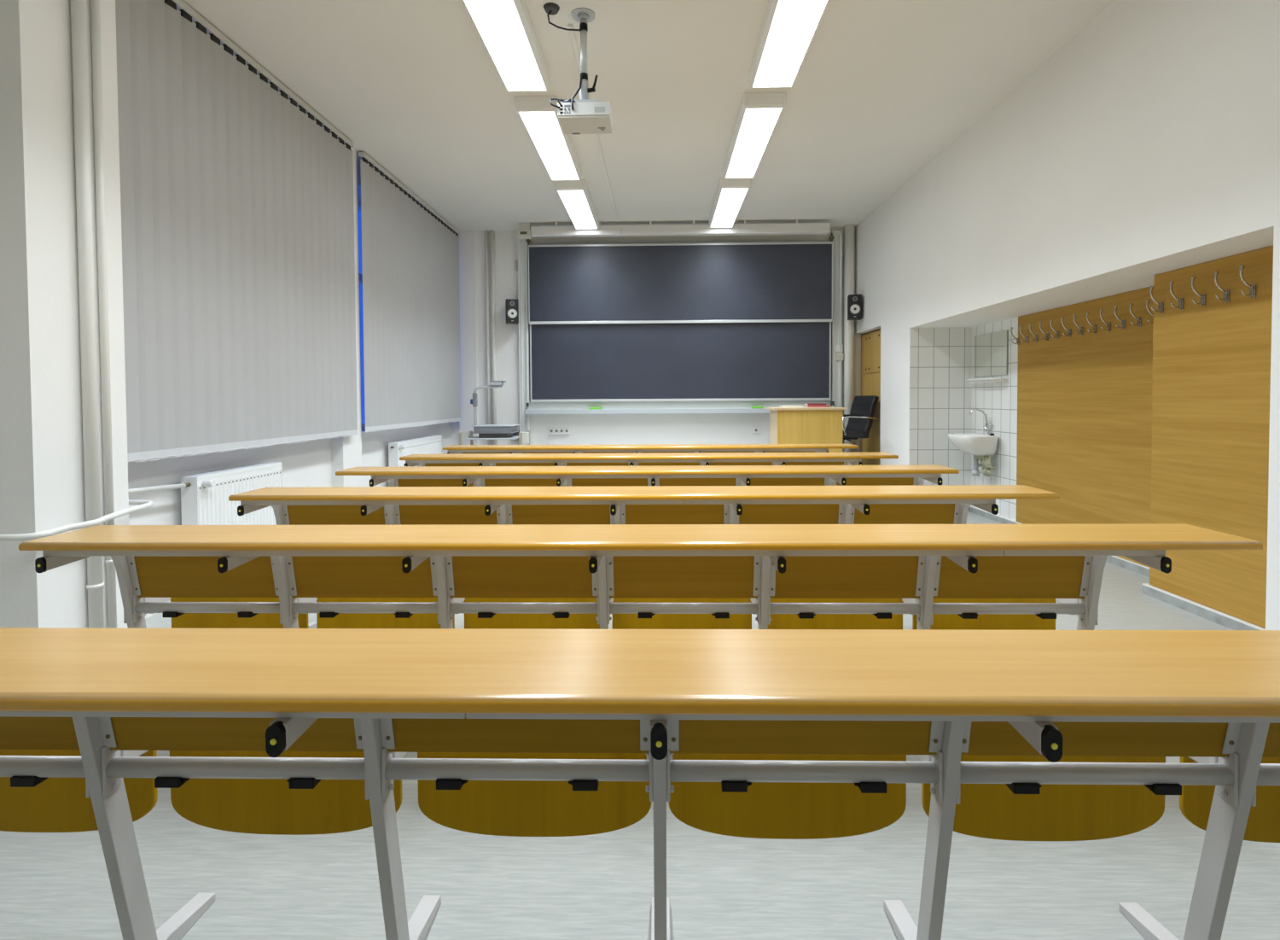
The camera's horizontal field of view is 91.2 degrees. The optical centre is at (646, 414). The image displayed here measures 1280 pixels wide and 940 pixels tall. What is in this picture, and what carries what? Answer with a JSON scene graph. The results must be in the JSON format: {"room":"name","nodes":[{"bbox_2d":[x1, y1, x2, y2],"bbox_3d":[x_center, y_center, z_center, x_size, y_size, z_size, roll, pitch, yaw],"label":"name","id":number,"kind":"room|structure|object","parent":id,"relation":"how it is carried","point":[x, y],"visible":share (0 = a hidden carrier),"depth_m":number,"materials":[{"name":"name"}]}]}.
{"room":"lecture hall","nodes":[
{"label":"lecture hall","id":0,"kind":"room"},
{"bbox_2d":[0,0,129,628],"bbox_3d":[-2.691,-0.561,2.582,0.720,3.310,0.422,0,2,1],"label":"wall","id":1,"kind":"structure","parent":0,"point":[42,472],"depth_m":2.44,"materials":[{"name":"paint"}]},
{"bbox_2d":[0,499,154,541],"bbox_3d":[-2.557,0.432,2.637,0.656,0.065,0.600,0,2,1],"label":"pipe","id":2,"kind":"object","parent":1,"relation":"attached to","point":[141,504],"visible":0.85,"depth_m":2.50,"materials":[{"name":"white metal"}]},
{"bbox_2d":[70,0,104,628],"bbox_3d":[-2.304,-0.563,2.578,0.055,3.310,0.057,0,2,1],"label":"pipe","id":3,"kind":"object","parent":1,"relation":"attached to","point":[95,584],"visible":0.8,"depth_m":2.56,"materials":[{"name":"white metal"}]},
{"bbox_2d":[90,0,116,628],"bbox_3d":[-2.311,-0.565,2.665,0.034,3.310,0.035,0,2,1],"label":"pipe","id":4,"kind":"object","parent":1,"relation":"attached to","point":[95,4],"visible":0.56,"depth_m":2.66,"materials":[{"name":"white metal"}]},
{"bbox_2d":[128,423,450,617],"bbox_3d":[-2.796,0.599,5.501,0.380,0.840,5.348,0,2,1],"label":"wall","id":5,"kind":"structure","parent":0,"point":[308,462],"depth_m":4.29,"materials":[{"name":"paint"}]},
{"bbox_2d":[128,482,186,493],"bbox_3d":[-2.570,0.371,3.138,0.077,0.079,0.654,0,2,7],"label":"pipe","id":6,"kind":"object","parent":5,"relation":"attached to","point":[181,485],"visible":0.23,"depth_m":3.27,"materials":[{"name":"white metal"}]},
{"bbox_2d":[180,461,282,524],"bbox_3d":[-2.541,0.632,3.884,0.191,0.595,0.819,0,2,1],"label":"radiator","id":7,"kind":"object","parent":5,"relation":"attached to","point":[205,500],"visible":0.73,"depth_m":3.73,"materials":[{"name":"white metal"}]},
{"bbox_2d":[180,461,281,488],"bbox_3d":[-2.546,0.370,3.893,0.094,0.072,0.784,0,2,1],"label":"grille","id":8,"kind":"object","parent":7,"relation":"attached to","point":[239,475],"depth_m":3.82,"materials":[{"name":"white metal"}]},
{"bbox_2d":[357,197,452,433],"bbox_3d":[-2.708,-0.987,6.810,0.280,2.260,2.645,0,2,1],"label":"window","id":9,"kind":"structure","parent":5,"relation":"in","point":[360,276],"depth_m":6.15,"materials":[{"name":"white plastic"}]},
{"bbox_2d":[358,151,460,431],"bbox_3d":[-2.444,-1.097,6.763,0.050,2.436,2.595,0,2,1],"label":"vertical blind","id":10,"kind":"object","parent":9,"relation":"attached to","point":[410,253],"visible":1,"depth_m":6.39,"materials":[{"name":"grey fabric"}]},
{"bbox_2d":[388,435,442,466],"bbox_3d":[-2.483,0.555,6.793,0.191,0.594,1.279,0,2,1],"label":"radiator","id":11,"kind":"object","parent":5,"relation":"attached to","point":[432,444],"visible":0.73,"depth_m":6.56,"materials":[{"name":"white metal"}]},
{"bbox_2d":[388,435,441,449],"bbox_3d":[-2.488,0.294,6.801,0.094,0.072,1.244,0,2,1],"label":"grille","id":12,"kind":"object","parent":11,"relation":"attached to","point":[421,442],"depth_m":6.69,"materials":[{"name":"white metal"}]},
{"bbox_2d":[331,147,362,486],"bbox_3d":[-2.756,-0.633,5.334,0.480,3.310,0.325,0,2,1],"label":"wall","id":13,"kind":"structure","parent":0,"point":[346,451],"depth_m":5.41,"materials":[{"name":"paint"}]},
{"bbox_2d":[356,160,360,211],"bbox_3d":[-2.784,-2.221,6.779,0.380,0.210,2.645,0,2,1],"label":"window","id":14,"kind":"structure","parent":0,"point":[358,167],"depth_m":5.71,"materials":[{"name":"glass"}]},
{"bbox_2d":[0,511,1279,939],"bbox_3d":[0.169,1.125,3.128,6.400,0.120,10.400,0,2,1],"label":"floor","id":15,"kind":"structure","parent":0,"point":[54,885],"depth_m":1.50,"materials":[{"name":"grey plastic"}]},
{"bbox_2d":[0,627,1279,939],"bbox_3d":[-0.061,0.742,1.125,3.415,0.752,0.577,0,2,1],"label":"desk","id":16,"kind":"object","parent":15,"relation":"on","point":[1015,735],"visible":1,"depth_m":1.13,"materials":[{"name":"brown wood"}]},
{"bbox_2d":[18,523,1262,629],"bbox_3d":[-0.043,0.719,2.018,3.415,0.752,0.577,0,2,1],"label":"desk","id":17,"kind":"object","parent":15,"relation":"on","point":[527,576],"visible":0.87,"depth_m":2.02,"materials":[{"name":"brown wood"}]},
{"bbox_2d":[228,484,1059,628],"bbox_3d":[-0.026,0.696,2.875,3.415,0.752,0.577,0,2,1],"label":"desk","id":18,"kind":"object","parent":15,"relation":"on","point":[631,504],"visible":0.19,"depth_m":2.79,"materials":[{"name":"brown wood"}]},
{"bbox_2d":[335,464,959,486],"bbox_3d":[-0.009,0.674,3.732,3.415,0.752,0.577,0,2,1],"label":"desk","id":19,"kind":"object","parent":15,"relation":"on","point":[916,474],"visible":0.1,"depth_m":3.52,"materials":[{"name":"brown wood"}]},
{"bbox_2d":[399,452,898,465],"bbox_3d":[0.009,0.651,4.588,3.415,0.752,0.577,0,2,1],"label":"desk","id":20,"kind":"object","parent":15,"relation":"on","point":[683,458],"visible":0.16,"depth_m":4.34,"materials":[{"name":"brown wood"}]},
{"bbox_2d":[442,443,858,453],"bbox_3d":[0.026,0.629,5.444,3.415,0.752,0.577,0,2,1],"label":"desk","id":21,"kind":"object","parent":15,"relation":"on","point":[647,448],"visible":0.04,"depth_m":5.18,"materials":[{"name":"brown wood"}]},
{"bbox_3d":[0.117,0.832,7.048,5.040,0.260,2.150,0,2,1],"label":"trim","id":22,"kind":"structure","parent":15,"relation":"on","visible":0},
{"bbox_2d":[458,430,529,444],"bbox_3d":[-1.802,0.441,7.472,0.820,0.519,0.500,0,2,1],"label":"trolley","id":23,"kind":"object","parent":22,"relation":"on","point":[524,437],"visible":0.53,"depth_m":7.36,"materials":[{"name":"beige metal"}]},
{"bbox_2d":[465,435,518,439],"bbox_3d":[-1.803,0.273,7.468,0.580,0.018,0.480,0,2,1],"label":"shelf","id":24,"kind":"object","parent":23,"relation":"attached to","point":[468,437],"depth_m":7.23,"materials":[{"name":"grey"}]},
{"bbox_2d":[470,380,519,437],"bbox_3d":[-1.821,-0.070,7.459,0.543,0.664,0.380,0,2,1],"label":"projector","id":25,"kind":"object","parent":23,"relation":"on","point":[484,430],"visible":1,"depth_m":7.30,"materials":[{"name":"grey"}]},
{"bbox_2d":[766,407,846,452],"bbox_3d":[1.739,0.307,6.902,0.765,0.780,0.510,0,2,1],"label":"lectern","id":26,"kind":"object","parent":22,"relation":"on","point":[788,425],"visible":0.62,"depth_m":6.67,"materials":[{"name":"laminate"}]},
{"bbox_2d":[779,405,803,407],"bbox_3d":[1.595,-0.093,6.919,0.237,0.020,0.160,0,2,1],"label":"paper stack","id":27,"kind":"object","parent":26,"relation":"on","point":[780,405],"visible":0.93,"depth_m":6.84,"materials":[{"name":"white paper"}]},
{"bbox_2d":[804,405,830,407],"bbox_3d":[1.875,-0.094,6.914,0.240,0.020,0.170,0,2,1],"label":"book","id":28,"kind":"object","parent":26,"relation":"on","point":[805,405],"visible":0.88,"depth_m":6.83,"materials":[{"name":"red paper"}]},
{"bbox_2d":[803,402,826,405],"bbox_3d":[1.855,-0.115,6.913,0.205,0.022,0.170,0,2,1],"label":"book","id":29,"kind":"object","parent":28,"relation":"on","point":[805,404],"visible":1,"depth_m":6.83,"materials":[{"name":"red paper"}]},
{"bbox_2d":[842,395,878,465],"bbox_3d":[2.352,0.226,7.429,0.620,0.906,0.594,-1,2,-13],"label":"office chair","id":30,"kind":"object","parent":22,"relation":"on","point":[861,416],"visible":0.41,"depth_m":7.32,"materials":[{"name":"black leather"}]},
{"bbox_2d":[182,0,1114,231],"bbox_3d":[0.200,-2.304,3.037,6.500,0.120,10.400,0,2,1],"label":"ceiling","id":31,"kind":"structure","parent":0,"point":[881,88],"depth_m":4.40,"materials":[{"name":"paint"}]},
{"bbox_2d":[115,0,357,462],"bbox_3d":[-2.499,-1.017,4.003,0.050,2.452,2.567,0,2,1],"label":"vertical blind","id":32,"kind":"object","parent":31,"relation":"hanging from","point":[238,260],"visible":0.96,"depth_m":3.69,"materials":[{"name":"grey fabric"}]},
{"bbox_2d":[462,0,550,92],"bbox_3d":[-0.813,-2.198,3.490,0.300,0.105,1.436,0,2,1],"label":"ceiling light","id":33,"kind":"object","parent":31,"relation":"attached to","point":[505,29],"visible":1,"depth_m":3.63,"materials":[{"name":"white plastic"}]},
{"bbox_2d":[517,222,531,238],"bbox_3d":[-1.500,-2.263,7.708,0.160,0.188,0.093,0,2,1],"label":"control box","id":34,"kind":"object","parent":31,"relation":"attached to","point":[524,231],"visible":0.94,"depth_m":7.68,"materials":[{"name":"white plastic"}]},
{"bbox_2d":[514,95,581,180],"bbox_3d":[-0.779,-2.243,5.200,0.300,0.105,1.436,0,2,1],"label":"ceiling light","id":35,"kind":"object","parent":31,"relation":"attached to","point":[555,149],"visible":0.94,"depth_m":4.96,"materials":[{"name":"white plastic"}]},
{"bbox_2d":[543,2,580,30],"bbox_3d":[-0.462,-2.202,3.481,0.220,0.100,0.089,-1,2,-9],"label":"outlet","id":36,"kind":"object","parent":31,"relation":"attached to","point":[551,8],"visible":1,"depth_m":3.46,"materials":[{"name":"grey"}]},
{"bbox_2d":[554,179,599,228],"bbox_3d":[-0.745,-2.288,6.904,0.300,0.105,1.436,0,2,1],"label":"ceiling light","id":37,"kind":"object","parent":31,"relation":"attached to","point":[575,196],"visible":0.98,"depth_m":6.62,"materials":[{"name":"white plastic"}]},
{"bbox_2d":[549,7,612,134],"bbox_3d":[-0.368,-1.946,3.544,0.327,0.618,0.249,0,2,1],"label":"ceiling projector","id":38,"kind":"object","parent":31,"relation":"hanging from","point":[584,115],"visible":1,"depth_m":3.52,"materials":[{"name":"grey plastic"}]},
{"bbox_2d":[567,23,618,221],"bbox_3d":[-0.403,-2.302,5.621,0.032,0.014,4.000,0,2,1],"label":"cable trunking","id":39,"kind":"object","parent":31,"relation":"attached to","point":[572,33],"visible":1,"depth_m":5.26,"materials":[{"name":"paint"}]},
{"bbox_2d":[530,219,830,237],"bbox_3d":[0.402,-2.279,7.673,3.639,0.176,0.107,0,2,1],"label":"projection screen","id":40,"kind":"object","parent":31,"relation":"attached to","point":[744,229],"visible":1,"depth_m":7.63,"materials":[{"name":"white metal"}]},
{"bbox_2d":[709,177,750,227],"bbox_3d":[0.884,-2.296,6.871,0.300,0.105,1.436,0,2,1],"label":"ceiling light","id":41,"kind":"object","parent":31,"relation":"attached to","point":[730,194],"visible":0.99,"depth_m":6.59,"materials":[{"name":"white plastic"}]},
{"bbox_2d":[710,188,747,226],"bbox_3d":[0.884,-2.280,6.871,0.251,0.072,1.399,0,2,1],"label":"diffuser","id":42,"kind":"object","parent":41,"relation":"attached to","point":[727,204],"depth_m":6.77,"materials":[{"name":"white plastic"}]},
{"bbox_2d":[722,92,785,178],"bbox_3d":[0.850,-2.251,5.167,0.300,0.105,1.436,0,2,1],"label":"ceiling light","id":43,"kind":"object","parent":31,"relation":"attached to","point":[759,114],"visible":1,"depth_m":4.87,"materials":[{"name":"white plastic"}]},
{"bbox_2d":[749,0,829,88],"bbox_3d":[0.815,-2.206,3.458,0.300,0.105,1.436,0,2,1],"label":"ceiling light","id":44,"kind":"object","parent":31,"relation":"attached to","point":[789,27],"visible":1,"depth_m":3.63,"materials":[{"name":"white plastic"}]},
{"bbox_2d":[450,226,866,452],"bbox_3d":[0.312,-0.724,8.179,6.500,3.310,0.200,0,2,1],"label":"wall","id":45,"kind":"structure","parent":0,"point":[642,428],"depth_m":8.11,"materials":[{"name":"paint"}]},
{"bbox_2d":[458,230,477,444],"bbox_3d":[-2.315,-0.708,8.115,0.230,3.310,0.035,0,2,1],"label":"column","id":46,"kind":"structure","parent":45,"relation":"attached to","point":[467,238],"depth_m":8.09,"materials":[{"name":"paint"}]},
{"bbox_2d":[484,230,490,444],"bbox_3d":[-2.051,-0.839,8.096,0.039,3.050,0.040,0,2,1],"label":"pipe","id":47,"kind":"object","parent":45,"relation":"attached to","point":[485,231],"visible":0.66,"depth_m":8.07,"materials":[{"name":"white metal"}]},
{"bbox_2d":[489,229,496,444],"bbox_3d":[-1.976,-0.839,8.088,0.051,3.050,0.052,0,2,1],"label":"pipe","id":48,"kind":"object","parent":45,"relation":"attached to","point":[491,232],"visible":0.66,"depth_m":8.06,"materials":[{"name":"white metal"}]},
{"bbox_2d":[505,298,518,324],"bbox_3d":[-1.716,-1.305,7.975,0.156,0.295,0.247,-1,2,-15],"label":"loudspeaker","id":49,"kind":"object","parent":45,"relation":"attached to","point":[511,305],"visible":1,"depth_m":7.87,"materials":[{"name":"black plastic"}]},
{"bbox_2d":[548,428,570,434],"bbox_3d":[-1.129,0.215,8.113,0.266,0.067,0.040,0,2,1],"label":"power outlet","id":50,"kind":"object","parent":45,"relation":"attached to","point":[551,431],"visible":1,"depth_m":8.09,"materials":[{"name":"white plastic"}]},
{"bbox_2d":[512,230,843,444],"bbox_3d":[0.378,-0.820,7.989,4.241,2.990,0.168,0,2,1],"label":"blackboard","id":51,"kind":"object","parent":45,"relation":"attached to","point":[677,323],"visible":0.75,"depth_m":7.95,"materials":[{"name":"stone"}]},
{"bbox_2d":[588,407,601,409],"bbox_3d":[-0.659,-0.078,8.001,0.150,0.038,0.060,0,2,1],"label":"sponge","id":52,"kind":"object","parent":51,"relation":"on","point":[590,408],"visible":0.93,"depth_m":7.97,"materials":[{"name":"green"}]},
{"bbox_2d":[525,407,769,413],"bbox_3d":[0.403,-0.048,7.987,3.882,0.057,0.123,0,2,1],"label":"chalk tray","id":53,"kind":"object","parent":51,"relation":"on","point":[528,410],"depth_m":7.94,"materials":[{"name":"white metal"}]},
{"bbox_2d":[529,400,830,409],"bbox_3d":[0.408,-0.124,8.066,3.874,0.115,0.050,0,2,1],"label":"tray","id":54,"kind":"object","parent":51,"relation":"on","point":[741,404],"depth_m":8.04,"materials":[{"name":"white metal"}]},
{"bbox_2d":[750,406,763,408],"bbox_3d":[1.401,-0.088,7.959,0.150,0.038,0.060,0,2,1],"label":"sponge","id":55,"kind":"object","parent":51,"relation":"on","point":[752,407],"visible":0.92,"depth_m":7.93,"materials":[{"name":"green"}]},
{"bbox_2d":[836,344,843,360],"bbox_3d":[2.444,-0.790,7.943,0.088,0.200,0.040,0,2,1],"label":"wall switch","id":56,"kind":"object","parent":51,"relation":"attached to","point":[839,356],"visible":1,"depth_m":7.93,"materials":[{"name":"white plastic"}]},
{"bbox_2d":[752,426,760,433],"bbox_3d":[1.410,0.198,8.068,0.100,0.080,0.026,0,2,1],"label":"power outlet","id":57,"kind":"object","parent":45,"relation":"attached to","point":[755,429],"visible":1,"depth_m":8.06,"materials":[{"name":"white plastic"}]},
{"bbox_2d":[843,224,854,452],"bbox_3d":[2.562,-0.860,7.950,0.121,3.050,0.124,0,2,1],"label":"pipe","id":58,"kind":"object","parent":45,"relation":"attached to","point":[848,229],"visible":0.66,"depth_m":7.90,"materials":[{"name":"white metal"}]},
{"bbox_2d":[908,326,971,485],"bbox_3d":[2.958,0.049,6.272,0.659,1.835,0.010,0,2,1],"label":"wall","id":59,"kind":"structure","parent":0,"point":[940,358],"depth_m":6.26,"materials":[{"name":"white tile"}]},
{"bbox_2d":[970,316,1018,520],"bbox_3d":[3.254,0.059,5.850,0.050,1.835,0.822,0,2,1],"label":"wall","id":60,"kind":"structure","parent":0,"point":[998,400],"depth_m":5.71,"materials":[{"name":"white tile"}]},
{"bbox_2d":[948,408,998,476],"bbox_3d":[3.059,0.261,5.899,0.344,0.630,0.476,0,2,1],"label":"basin","id":61,"kind":"object","parent":60,"relation":"attached to","point":[985,444],"visible":0.97,"depth_m":5.77,"materials":[{"name":"white ceramic"}]},
{"bbox_2d":[969,408,991,434],"bbox_3d":[3.150,0.066,5.908,0.077,0.242,0.195,-2,2,-43],"label":"faucet","id":62,"kind":"object","parent":61,"relation":"on","point":[986,427],"depth_m":5.88,"materials":[{"name":"silver metal"}]},
{"bbox_2d":[975,454,995,476],"bbox_3d":[3.151,0.469,5.841,0.123,0.200,0.250,0,2,1],"label":"rag","id":63,"kind":"object","parent":61,"relation":"attached to","point":[986,461],"visible":0.94,"depth_m":5.78,"materials":[{"name":"beige fabric"}]},
{"bbox_2d":[965,377,1008,383],"bbox_3d":[3.171,-0.321,5.886,0.115,0.036,0.600,0,2,1],"label":"shelf","id":64,"kind":"object","parent":60,"relation":"attached to","point":[1000,379],"visible":1,"depth_m":5.75,"materials":[{"name":"white ceramic"}]},
{"bbox_2d":[973,329,1008,377],"bbox_3d":[3.219,-0.565,5.879,0.014,0.400,0.580,0,2,1],"label":"wall mirror","id":65,"kind":"object","parent":60,"relation":"attached to","point":[991,349],"visible":1,"depth_m":5.84,"materials":[{"name":"grey mirror"}]},
{"bbox_2d":[855,0,1279,629],"bbox_3d":[2.958,-0.602,2.976,0.800,3.310,10.100,0,2,1],"label":"wall","id":66,"kind":"structure","parent":0,"point":[1147,145],"depth_m":3.55,"materials":[{"name":"paint"}]},
{"bbox_2d":[847,294,861,319],"bbox_3d":[2.563,-1.323,7.749,0.156,0.295,0.247,0,2,14],"label":"loudspeaker","id":67,"kind":"object","parent":66,"relation":"attached to","point":[854,301],"visible":1,"depth_m":7.64,"materials":[{"name":"black plastic"}]},
{"bbox_2d":[860,329,880,465],"bbox_3d":[2.952,-0.165,7.566,0.472,1.675,0.930,0,2,1],"label":"door","id":68,"kind":"structure","parent":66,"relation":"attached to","point":[870,342],"depth_m":7.59,"materials":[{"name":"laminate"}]},
{"bbox_2d":[1016,286,1153,567],"bbox_3d":[3.221,0.066,4.515,0.061,1.775,1.848,0,2,1],"label":"wall panel","id":69,"kind":"object","parent":66,"relation":"attached to","point":[1085,401],"visible":0.51,"depth_m":4.53,"materials":[{"name":"laminate"}]},
{"bbox_2d":[1010,326,1019,344],"bbox_3d":[3.170,-0.679,5.406,0.070,0.151,0.022,0,2,1],"label":"coat hook","id":70,"kind":"object","parent":69,"relation":"attached to","point":[1011,328],"visible":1,"depth_m":5.40,"materials":[{"name":"silver metal"}]},
{"bbox_2d":[1019,325,1029,343],"bbox_3d":[3.167,-0.676,5.269,0.070,0.151,0.022,0,2,1],"label":"coat hook","id":71,"kind":"object","parent":69,"relation":"attached to","point":[1021,326],"visible":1,"depth_m":5.26,"materials":[{"name":"silver metal"}]},
{"bbox_2d":[1029,323,1038,342],"bbox_3d":[3.164,-0.672,5.132,0.070,0.151,0.022,0,2,1],"label":"coat hook","id":72,"kind":"object","parent":69,"relation":"attached to","point":[1030,324],"visible":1,"depth_m":5.13,"materials":[{"name":"silver metal"}]},
{"bbox_2d":[1039,320,1048,340],"bbox_3d":[3.162,-0.669,4.995,0.070,0.151,0.022,0,2,1],"label":"coat hook","id":73,"kind":"object","parent":69,"relation":"attached to","point":[1040,322],"visible":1,"depth_m":4.99,"materials":[{"name":"silver metal"}]},
{"bbox_2d":[1050,319,1059,338],"bbox_3d":[3.159,-0.665,4.858,0.070,0.151,0.022,0,2,1],"label":"coat hook","id":74,"kind":"object","parent":69,"relation":"attached to","point":[1051,320],"visible":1,"depth_m":4.85,"materials":[{"name":"silver metal"}]},
{"bbox_2d":[1061,316,1071,337],"bbox_3d":[3.156,-0.661,4.721,0.070,0.151,0.022,0,2,1],"label":"coat hook","id":75,"kind":"object","parent":69,"relation":"attached to","point":[1069,330],"visible":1,"depth_m":4.72,"materials":[{"name":"silver metal"}]},
{"bbox_2d":[1073,314,1083,335],"bbox_3d":[3.153,-0.658,4.584,0.070,0.151,0.022,0,2,1],"label":"coat hook","id":76,"kind":"object","parent":69,"relation":"attached to","point":[1074,315],"visible":1,"depth_m":4.58,"materials":[{"name":"silver metal"}]},
{"bbox_2d":[1086,311,1097,332],"bbox_3d":[3.151,-0.654,4.447,0.070,0.151,0.022,0,2,1],"label":"coat hook","id":77,"kind":"object","parent":69,"relation":"attached to","point":[1095,326],"visible":1,"depth_m":4.44,"materials":[{"name":"silver metal"}]},
{"bbox_2d":[1099,308,1111,331],"bbox_3d":[3.148,-0.651,4.310,0.070,0.151,0.022,0,2,1],"label":"coat hook","id":78,"kind":"object","parent":69,"relation":"attached to","point":[1108,324],"visible":1,"depth_m":4.31,"materials":[{"name":"silver metal"}]},
{"bbox_2d":[1114,306,1126,328],"bbox_3d":[3.145,-0.647,4.173,0.070,0.151,0.022,0,2,1],"label":"coat hook","id":79,"kind":"object","parent":69,"relation":"attached to","point":[1123,322],"visible":1,"depth_m":4.17,"materials":[{"name":"silver metal"}]},
{"bbox_2d":[1129,302,1141,326],"bbox_3d":[3.142,-0.643,4.036,0.070,0.151,0.022,0,2,1],"label":"coat hook","id":80,"kind":"object","parent":69,"relation":"attached to","point":[1139,319],"visible":1,"depth_m":4.03,"materials":[{"name":"silver metal"}]},
{"bbox_2d":[1146,299,1153,322],"bbox_3d":[3.140,-0.640,3.899,0.070,0.151,0.022,0,2,1],"label":"coat hook","id":81,"kind":"object","parent":69,"relation":"attached to","point":[1147,300],"visible":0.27,"depth_m":3.90,"materials":[{"name":"silver metal"}]},
{"bbox_2d":[968,505,1265,629],"bbox_3d":[2.904,0.986,4.441,0.598,0.058,3.702,0,2,1],"label":"baseboard","id":82,"kind":"structure","parent":66,"relation":"attached to","point":[1223,619],"depth_m":3.44,"materials":[{"name":"white plastic"}]},
{"bbox_2d":[1149,245,1273,628],"bbox_3d":[3.053,0.104,3.079,0.339,1.775,1.028,0,2,1],"label":"wall panel","id":83,"kind":"object","parent":66,"relation":"attached to","point":[1211,389],"visible":0.84,"depth_m":3.19,"materials":[{"name":"laminate"}]},
{"bbox_2d":[1149,285,1163,313],"bbox_3d":[2.854,-0.646,3.515,0.070,0.151,0.022,0,2,1],"label":"coat hook","id":84,"kind":"object","parent":83,"relation":"attached to","point":[1160,304],"visible":1,"depth_m":3.51,"materials":[{"name":"silver metal"}]},
{"bbox_2d":[1169,281,1184,309],"bbox_3d":[2.851,-0.643,3.379,0.070,0.151,0.022,0,2,1],"label":"coat hook","id":85,"kind":"object","parent":83,"relation":"attached to","point":[1181,301],"visible":1,"depth_m":3.37,"materials":[{"name":"silver metal"}]},
{"bbox_2d":[1190,276,1206,306],"bbox_3d":[2.848,-0.639,3.243,0.070,0.151,0.022,0,2,1],"label":"coat hook","id":86,"kind":"object","parent":83,"relation":"attached to","point":[1203,297],"visible":1,"depth_m":3.24,"materials":[{"name":"silver metal"}]},
{"bbox_2d":[1214,271,1230,302],"bbox_3d":[2.845,-0.635,3.107,0.070,0.151,0.022,0,2,1],"label":"coat hook","id":87,"kind":"object","parent":83,"relation":"attached to","point":[1227,292],"visible":1,"depth_m":3.10,"materials":[{"name":"silver metal"}]},
{"bbox_2d":[1239,265,1256,297],"bbox_3d":[2.843,-0.632,2.971,0.070,0.151,0.022,0,2,1],"label":"coat hook","id":88,"kind":"object","parent":83,"relation":"attached to","point":[1252,288],"visible":1,"depth_m":2.97,"materials":[{"name":"silver metal"}]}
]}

